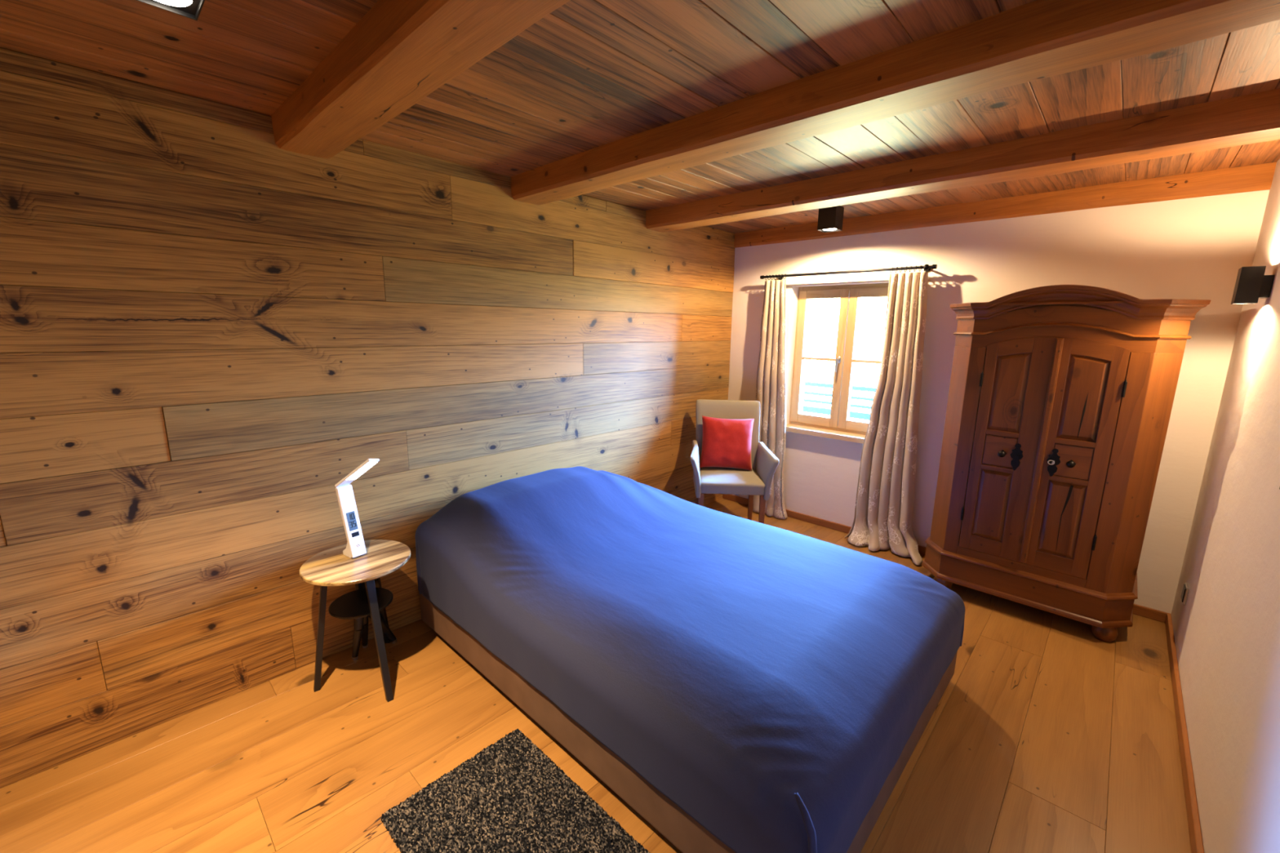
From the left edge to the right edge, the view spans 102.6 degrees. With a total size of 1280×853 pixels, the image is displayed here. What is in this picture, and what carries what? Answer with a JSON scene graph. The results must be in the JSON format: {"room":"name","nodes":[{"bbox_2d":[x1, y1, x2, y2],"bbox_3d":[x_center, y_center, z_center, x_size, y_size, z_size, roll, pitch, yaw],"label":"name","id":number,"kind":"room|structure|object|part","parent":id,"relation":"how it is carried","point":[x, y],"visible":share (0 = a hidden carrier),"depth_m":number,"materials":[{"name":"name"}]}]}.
{"room":"bedroom","nodes":[
{"label":"bedroom","id":0,"kind":"room"},
{"bbox_2d":[0,47,734,788],"bbox_3d":[-1.015,-0.183,2.615,0.102,2.386,5.697,11,15,42],"label":"wall","id":1,"kind":"structure","parent":0,"point":[208,325],"depth_m":2.00,"materials":[{"name":"brown wood"}]},
{"bbox_2d":[0,497,1191,852],"bbox_3d":[0.050,1.221,1.882,3.032,0.100,5.747,11,15,42],"label":"floor","id":2,"kind":"structure","parent":0,"point":[1046,735],"depth_m":1.81,"materials":[{"name":"brown wood"}]},
{"bbox_2d":[299,539,410,702],"bbox_3d":[-1.173,0.822,2.191,0.463,0.530,0.410,11,15,42],"label":"side table","id":3,"kind":"object","parent":2,"relation":"on","point":[328,567],"visible":0.99,"depth_m":2.11,"materials":[{"name":"brown wood"}]},
{"bbox_3d":[-1.316,0.844,2.115,0.096,0.512,0.032,-8,14,-37],"label":"leg","id":4,"kind":"part","parent":3,"relation":"part of","materials":[{"name":"black wood"}]},
{"bbox_2d":[334,458,379,558],"bbox_3d":[-1.170,0.339,2.115,0.214,0.448,0.104,6,12,25],"label":"desk lamp","id":5,"kind":"object","parent":3,"relation":"on","point":[355,547],"visible":1,"depth_m":2.11,"materials":[{"name":"white plastic"}]},
{"bbox_3d":[-1.202,0.396,2.135,0.018,0.316,0.094,8,13,33],"label":"stem","id":6,"kind":"part","parent":5,"relation":"part of","materials":[{"name":"white plastic"}]},
{"bbox_2d":[346,511,358,531],"bbox_3d":[-1.195,0.393,2.129,0.001,0.082,0.043,8,13,33],"label":"clock","id":7,"kind":"object","parent":5,"relation":"on","point":[352,517],"depth_m":2.13,"materials":[{"name":"blue plastic"}]},
{"bbox_3d":[-1.122,0.179,2.068,0.115,0.091,0.043,2,11,7],"label":"light panel","id":8,"kind":"part","parent":5,"relation":"part of","materials":[{"name":"white plastic"}]},
{"bbox_2d":[328,587,393,619],"bbox_3d":[-1.192,0.754,2.196,0.244,0.013,0.244,11,15,42],"label":"shelf","id":9,"kind":"object","parent":3,"relation":"attached to","point":[352,605],"depth_m":2.17,"materials":[{"name":"black wood"}]},
{"bbox_3d":[-1.061,0.854,2.085,0.148,0.512,0.032,11,15,42],"label":"leg","id":10,"kind":"part","parent":3,"relation":"part of","materials":[{"name":"black wood"}]},
{"bbox_3d":[-1.205,0.795,2.373,0.032,0.512,0.115,0,11,-4],"label":"leg","id":11,"kind":"part","parent":3,"relation":"part of","materials":[{"name":"black metal"}]},
{"bbox_2d":[351,582,396,660],"bbox_3d":[-1.246,0.815,2.361,0.133,0.478,0.208,11,15,42],"label":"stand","id":12,"kind":"object","parent":2,"relation":"on","point":[361,624],"visible":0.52,"depth_m":2.33,"materials":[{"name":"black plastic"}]},
{"bbox_2d":[380,728,649,852],"bbox_3d":[-0.306,1.236,1.460,0.906,0.019,0.501,11,15,42],"label":"rug","id":13,"kind":"object","parent":2,"relation":"on","point":[510,797],"visible":1,"depth_m":1.60,"materials":[{"name":"black carpet"}]},
{"bbox_2d":[414,466,964,852],"bbox_3d":[0.137,0.731,2.361,2.094,0.681,1.479,11,15,42],"label":"bed","id":14,"kind":"object","parent":2,"relation":"on","point":[741,685],"visible":1,"depth_m":1.79,"materials":[{"name":"blue fabric"}]},
{"bbox_3d":[0.134,0.893,2.394,2.063,0.290,1.444,11,15,42],"label":"frame","id":15,"kind":"part","parent":14,"relation":"part of","materials":[{"name":"brown wood"}]},
{"bbox_2d":[689,399,779,524],"bbox_3d":[0.659,0.315,3.811,0.605,0.960,0.596,1,11,3],"label":"armchair","id":16,"kind":"object","parent":2,"relation":"on","point":[707,480],"visible":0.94,"depth_m":3.73,"materials":[{"name":"grey fabric"}]},
{"bbox_3d":[0.397,0.303,3.752,0.086,0.328,0.456,1,11,3],"label":"armrest","id":17,"kind":"part","parent":16,"relation":"part of","materials":[{"name":"grey fabric"}]},
{"bbox_3d":[0.427,0.646,3.637,0.040,0.370,0.040,1,11,3],"label":"leg","id":18,"kind":"part","parent":16,"relation":"part of","materials":[{"name":"brown wood"}]},
{"bbox_2d":[699,415,754,471],"bbox_3d":[0.655,0.125,3.868,0.410,0.392,0.190,1,11,3],"label":"cushion","id":19,"kind":"object","parent":16,"relation":"on","point":[726,442],"visible":1,"depth_m":3.82,"materials":[{"name":"red fabric"}]},
{"bbox_3d":[0.673,0.095,3.976,0.492,0.590,0.188,1,11,3],"label":"backrest","id":20,"kind":"part","parent":16,"relation":"part of","materials":[{"name":"grey fabric"}]},
{"bbox_3d":[0.655,0.389,3.770,0.468,0.099,0.445,1,11,3],"label":"seat","id":21,"kind":"part","parent":16,"relation":"part of","materials":[{"name":"grey fabric"}]},
{"bbox_3d":[0.866,0.577,4.024,0.044,0.370,0.093,1,11,3],"label":"leg","id":22,"kind":"part","parent":16,"relation":"part of","materials":[{"name":"brown wood"}]},
{"bbox_3d":[0.856,0.656,3.614,0.040,0.370,0.040,1,11,3],"label":"leg","id":23,"kind":"part","parent":16,"relation":"part of","materials":[{"name":"brown wood"}]},
{"bbox_3d":[0.914,0.316,3.725,0.086,0.328,0.456,1,11,3],"label":"armrest","id":24,"kind":"part","parent":16,"relation":"part of","materials":[{"name":"grey fabric"}]},
{"bbox_2d":[921,284,1210,642],"bbox_3d":[2.167,0.145,2.776,0.993,1.732,0.509,11,15,42],"label":"wardrobe","id":25,"kind":"object","parent":2,"relation":"on","point":[1060,399],"visible":0.99,"depth_m":2.56,"materials":[{"name":"brown wood"}]},
{"bbox_3d":[1.910,0.144,2.706,0.038,0.038,0.042,11,15,42],"label":"knob","id":26,"kind":"part","parent":25,"relation":"part of","materials":[{"name":"black metal"}]},
{"bbox_3d":[1.938,0.121,2.715,0.297,1.182,0.024,11,15,42],"label":"door","id":27,"kind":"part","parent":25,"relation":"part of","materials":[{"name":"brown wood"}]},
{"bbox_3d":[2.115,0.184,2.517,0.038,0.038,0.042,11,15,42],"label":"knob","id":28,"kind":"part","parent":25,"relation":"part of","materials":[{"name":"black metal"}]},
{"bbox_3d":[2.141,0.161,2.528,0.249,1.181,0.024,11,15,42],"label":"door","id":29,"kind":"part","parent":25,"relation":"part of","materials":[{"name":"brown wood"}]},
{"bbox_3d":[2.180,-0.627,2.627,0.993,0.160,0.506,11,15,42],"label":"cornice","id":30,"kind":"part","parent":25,"relation":"part of","materials":[{"name":"brown wood"}]},
{"bbox_2d":[0,0,1279,233],"bbox_3d":[0.084,-1.101,1.430,3.032,0.100,5.747,11,15,42],"label":"ceiling","id":31,"kind":"structure","parent":0,"point":[587,74],"depth_m":1.58,"materials":[{"name":"brown wood"}]},
{"bbox_2d":[136,0,204,20],"bbox_3d":[-0.931,-0.909,0.990,0.114,0.138,0.114,11,15,42],"label":"ceiling spotlight","id":32,"kind":"object","parent":31,"relation":"attached to","point":[191,9],"visible":1,"depth_m":1.04,"materials":[{"name":"black metal"}]},
{"bbox_2d":[271,0,569,159],"bbox_3d":[-0.280,-0.930,1.052,2.866,0.123,0.206,11,15,42],"label":"ceiling beam","id":33,"kind":"structure","parent":31,"relation":"attached to","point":[399,52],"depth_m":1.34,"materials":[{"name":"brown wood"}]},
{"bbox_2d":[817,205,844,232],"bbox_3d":[1.210,-1.319,3.255,0.114,0.138,0.114,11,15,42],"label":"ceiling spotlight","id":34,"kind":"object","parent":31,"relation":"attached to","point":[829,219],"visible":0.96,"depth_m":3.22,"materials":[{"name":"black metal"}]},
{"bbox_2d":[511,0,1279,204],"bbox_3d":[0.430,-1.063,1.793,2.866,0.123,0.201,11,15,42],"label":"ceiling beam","id":35,"kind":"structure","parent":31,"relation":"attached to","point":[1037,39],"depth_m":1.40,"materials":[{"name":"brown wood"}]},
{"bbox_2d":[645,87,1279,231],"bbox_3d":[1.143,-1.196,2.537,2.866,0.126,0.199,11,15,42],"label":"ceiling beam","id":36,"kind":"structure","parent":31,"relation":"attached to","point":[1255,117],"depth_m":2.08,"materials":[{"name":"brown wood"}]},
{"bbox_2d":[728,189,1269,613],"bbox_3d":[1.945,-0.292,3.555,2.952,2.286,0.340,11,15,42],"label":"wall","id":37,"kind":"structure","parent":0,"point":[1193,248],"depth_m":2.90,"materials":[{"name":"paint"}]},
{"bbox_2d":[786,283,888,444],"bbox_3d":[1.501,-0.475,3.803,0.849,1.122,0.209,11,15,42],"label":"window","id":38,"kind":"structure","parent":37,"relation":"in","point":[838,426],"depth_m":3.87,"materials":[{"name":"brown wood"}]},
{"bbox_3d":[1.395,-0.525,3.984,0.389,1.036,0.053,11,15,42],"label":"sash","id":39,"kind":"part","parent":38,"relation":"part of","materials":[{"name":"brown wood"}]},
{"bbox_3d":[1.473,0.062,3.885,0.849,0.035,0.149,11,15,42],"label":"sill","id":40,"kind":"part","parent":38,"relation":"part of","materials":[{"name":"brown wood"}]},
{"bbox_3d":[1.481,-0.467,3.841,0.029,0.118,0.048,11,15,42],"label":"handle","id":41,"kind":"part","parent":38,"relation":"part of","materials":[{"name":"metal"}]},
{"bbox_3d":[1.685,-0.469,3.716,0.400,1.036,0.053,11,15,42],"label":"sash","id":42,"kind":"part","parent":38,"relation":"part of","materials":[{"name":"brown wood"}]},
{"bbox_2d":[760,264,937,279],"bbox_3d":[1.412,-1.077,3.603,1.224,0.044,0.118,11,15,42],"label":"curtain rod","id":43,"kind":"object","parent":37,"relation":"attached to","point":[927,268],"visible":1,"depth_m":3.48,"materials":[{"name":"black metal"}]},
{"bbox_2d":[752,280,787,519],"bbox_3d":[1.058,-0.194,4.039,0.345,1.859,0.076,11,15,42],"label":"curtain","id":44,"kind":"object","parent":43,"relation":"hanging from","point":[771,383],"visible":0.82,"depth_m":4.03,"materials":[{"name":"beige fabric"}]},
{"bbox_2d":[844,271,928,565],"bbox_3d":[1.703,-0.058,3.393,0.180,1.860,0.534,-10,15,-43],"label":"curtain","id":45,"kind":"object","parent":43,"relation":"hanging from","point":[885,492],"visible":1,"depth_m":3.44,"materials":[{"name":"beige fabric"}]},
{"bbox_2d":[722,493,1166,622],"bbox_3d":[1.773,0.818,3.672,2.814,0.055,0.016,11,15,42],"label":"baseboard","id":46,"kind":"structure","parent":37,"relation":"attached to","point":[1138,610],"depth_m":3.92,"materials":[{"name":"brown wood"}]},
{"bbox_2d":[733,161,1276,248],"bbox_3d":[1.871,-1.335,3.295,2.866,0.123,0.175,11,15,42],"label":"ceiling beam","id":47,"kind":"structure","parent":37,"relation":"attached to","point":[1258,177],"depth_m":2.83,"materials":[{"name":"brown wood"}]},
{"bbox_2d":[1170,158,1279,852],"bbox_3d":[1.048,0.273,0.580,0.100,2.286,5.297,11,15,42],"label":"wall","id":48,"kind":"structure","parent":0,"point":[1227,631],"depth_m":1.67,"materials":[{"name":"paint"}]},
{"bbox_2d":[1164,613,1204,852],"bbox_3d":[0.989,1.359,0.831,0.016,0.055,5.296,11,15,42],"label":"baseboard","id":49,"kind":"structure","parent":48,"relation":"attached to","point":[1193,821],"depth_m":1.83,"materials":[{"name":"brown wood"}]},
{"bbox_2d":[1181,582,1189,604],"bbox_3d":[2.562,0.786,2.412,0.014,0.084,0.084,11,15,42],"label":"wall socket","id":50,"kind":"object","parent":48,"relation":"attached to","point":[1185,589],"visible":1,"depth_m":2.39,"materials":[{"name":"plastic"}]},
{"bbox_2d":[1231,266,1275,304],"bbox_3d":[2.374,-0.546,1.984,0.088,0.137,0.090,11,15,42],"label":"wall sconce","id":51,"kind":"object","parent":48,"relation":"attached to","point":[1251,284],"visible":1,"depth_m":1.96,"materials":[{"name":"black metal"}]},
{"bbox_3d":[1.405,0.611,5.253,5.300,0.149,1.110,11,15,42],"label":"floor","id":52,"kind":"structure","parent":0,"visible":0},
{"bbox_2d":[802,382,875,420],"bbox_3d":[1.677,0.009,5.421,5.100,0.974,0.060,11,15,42],"label":"balcony railing","id":53,"kind":"object","parent":52,"relation":"on","point":[855,415],"visible":0.02,"depth_m":5.13,"materials":[{"name":"metal"}]}
]}

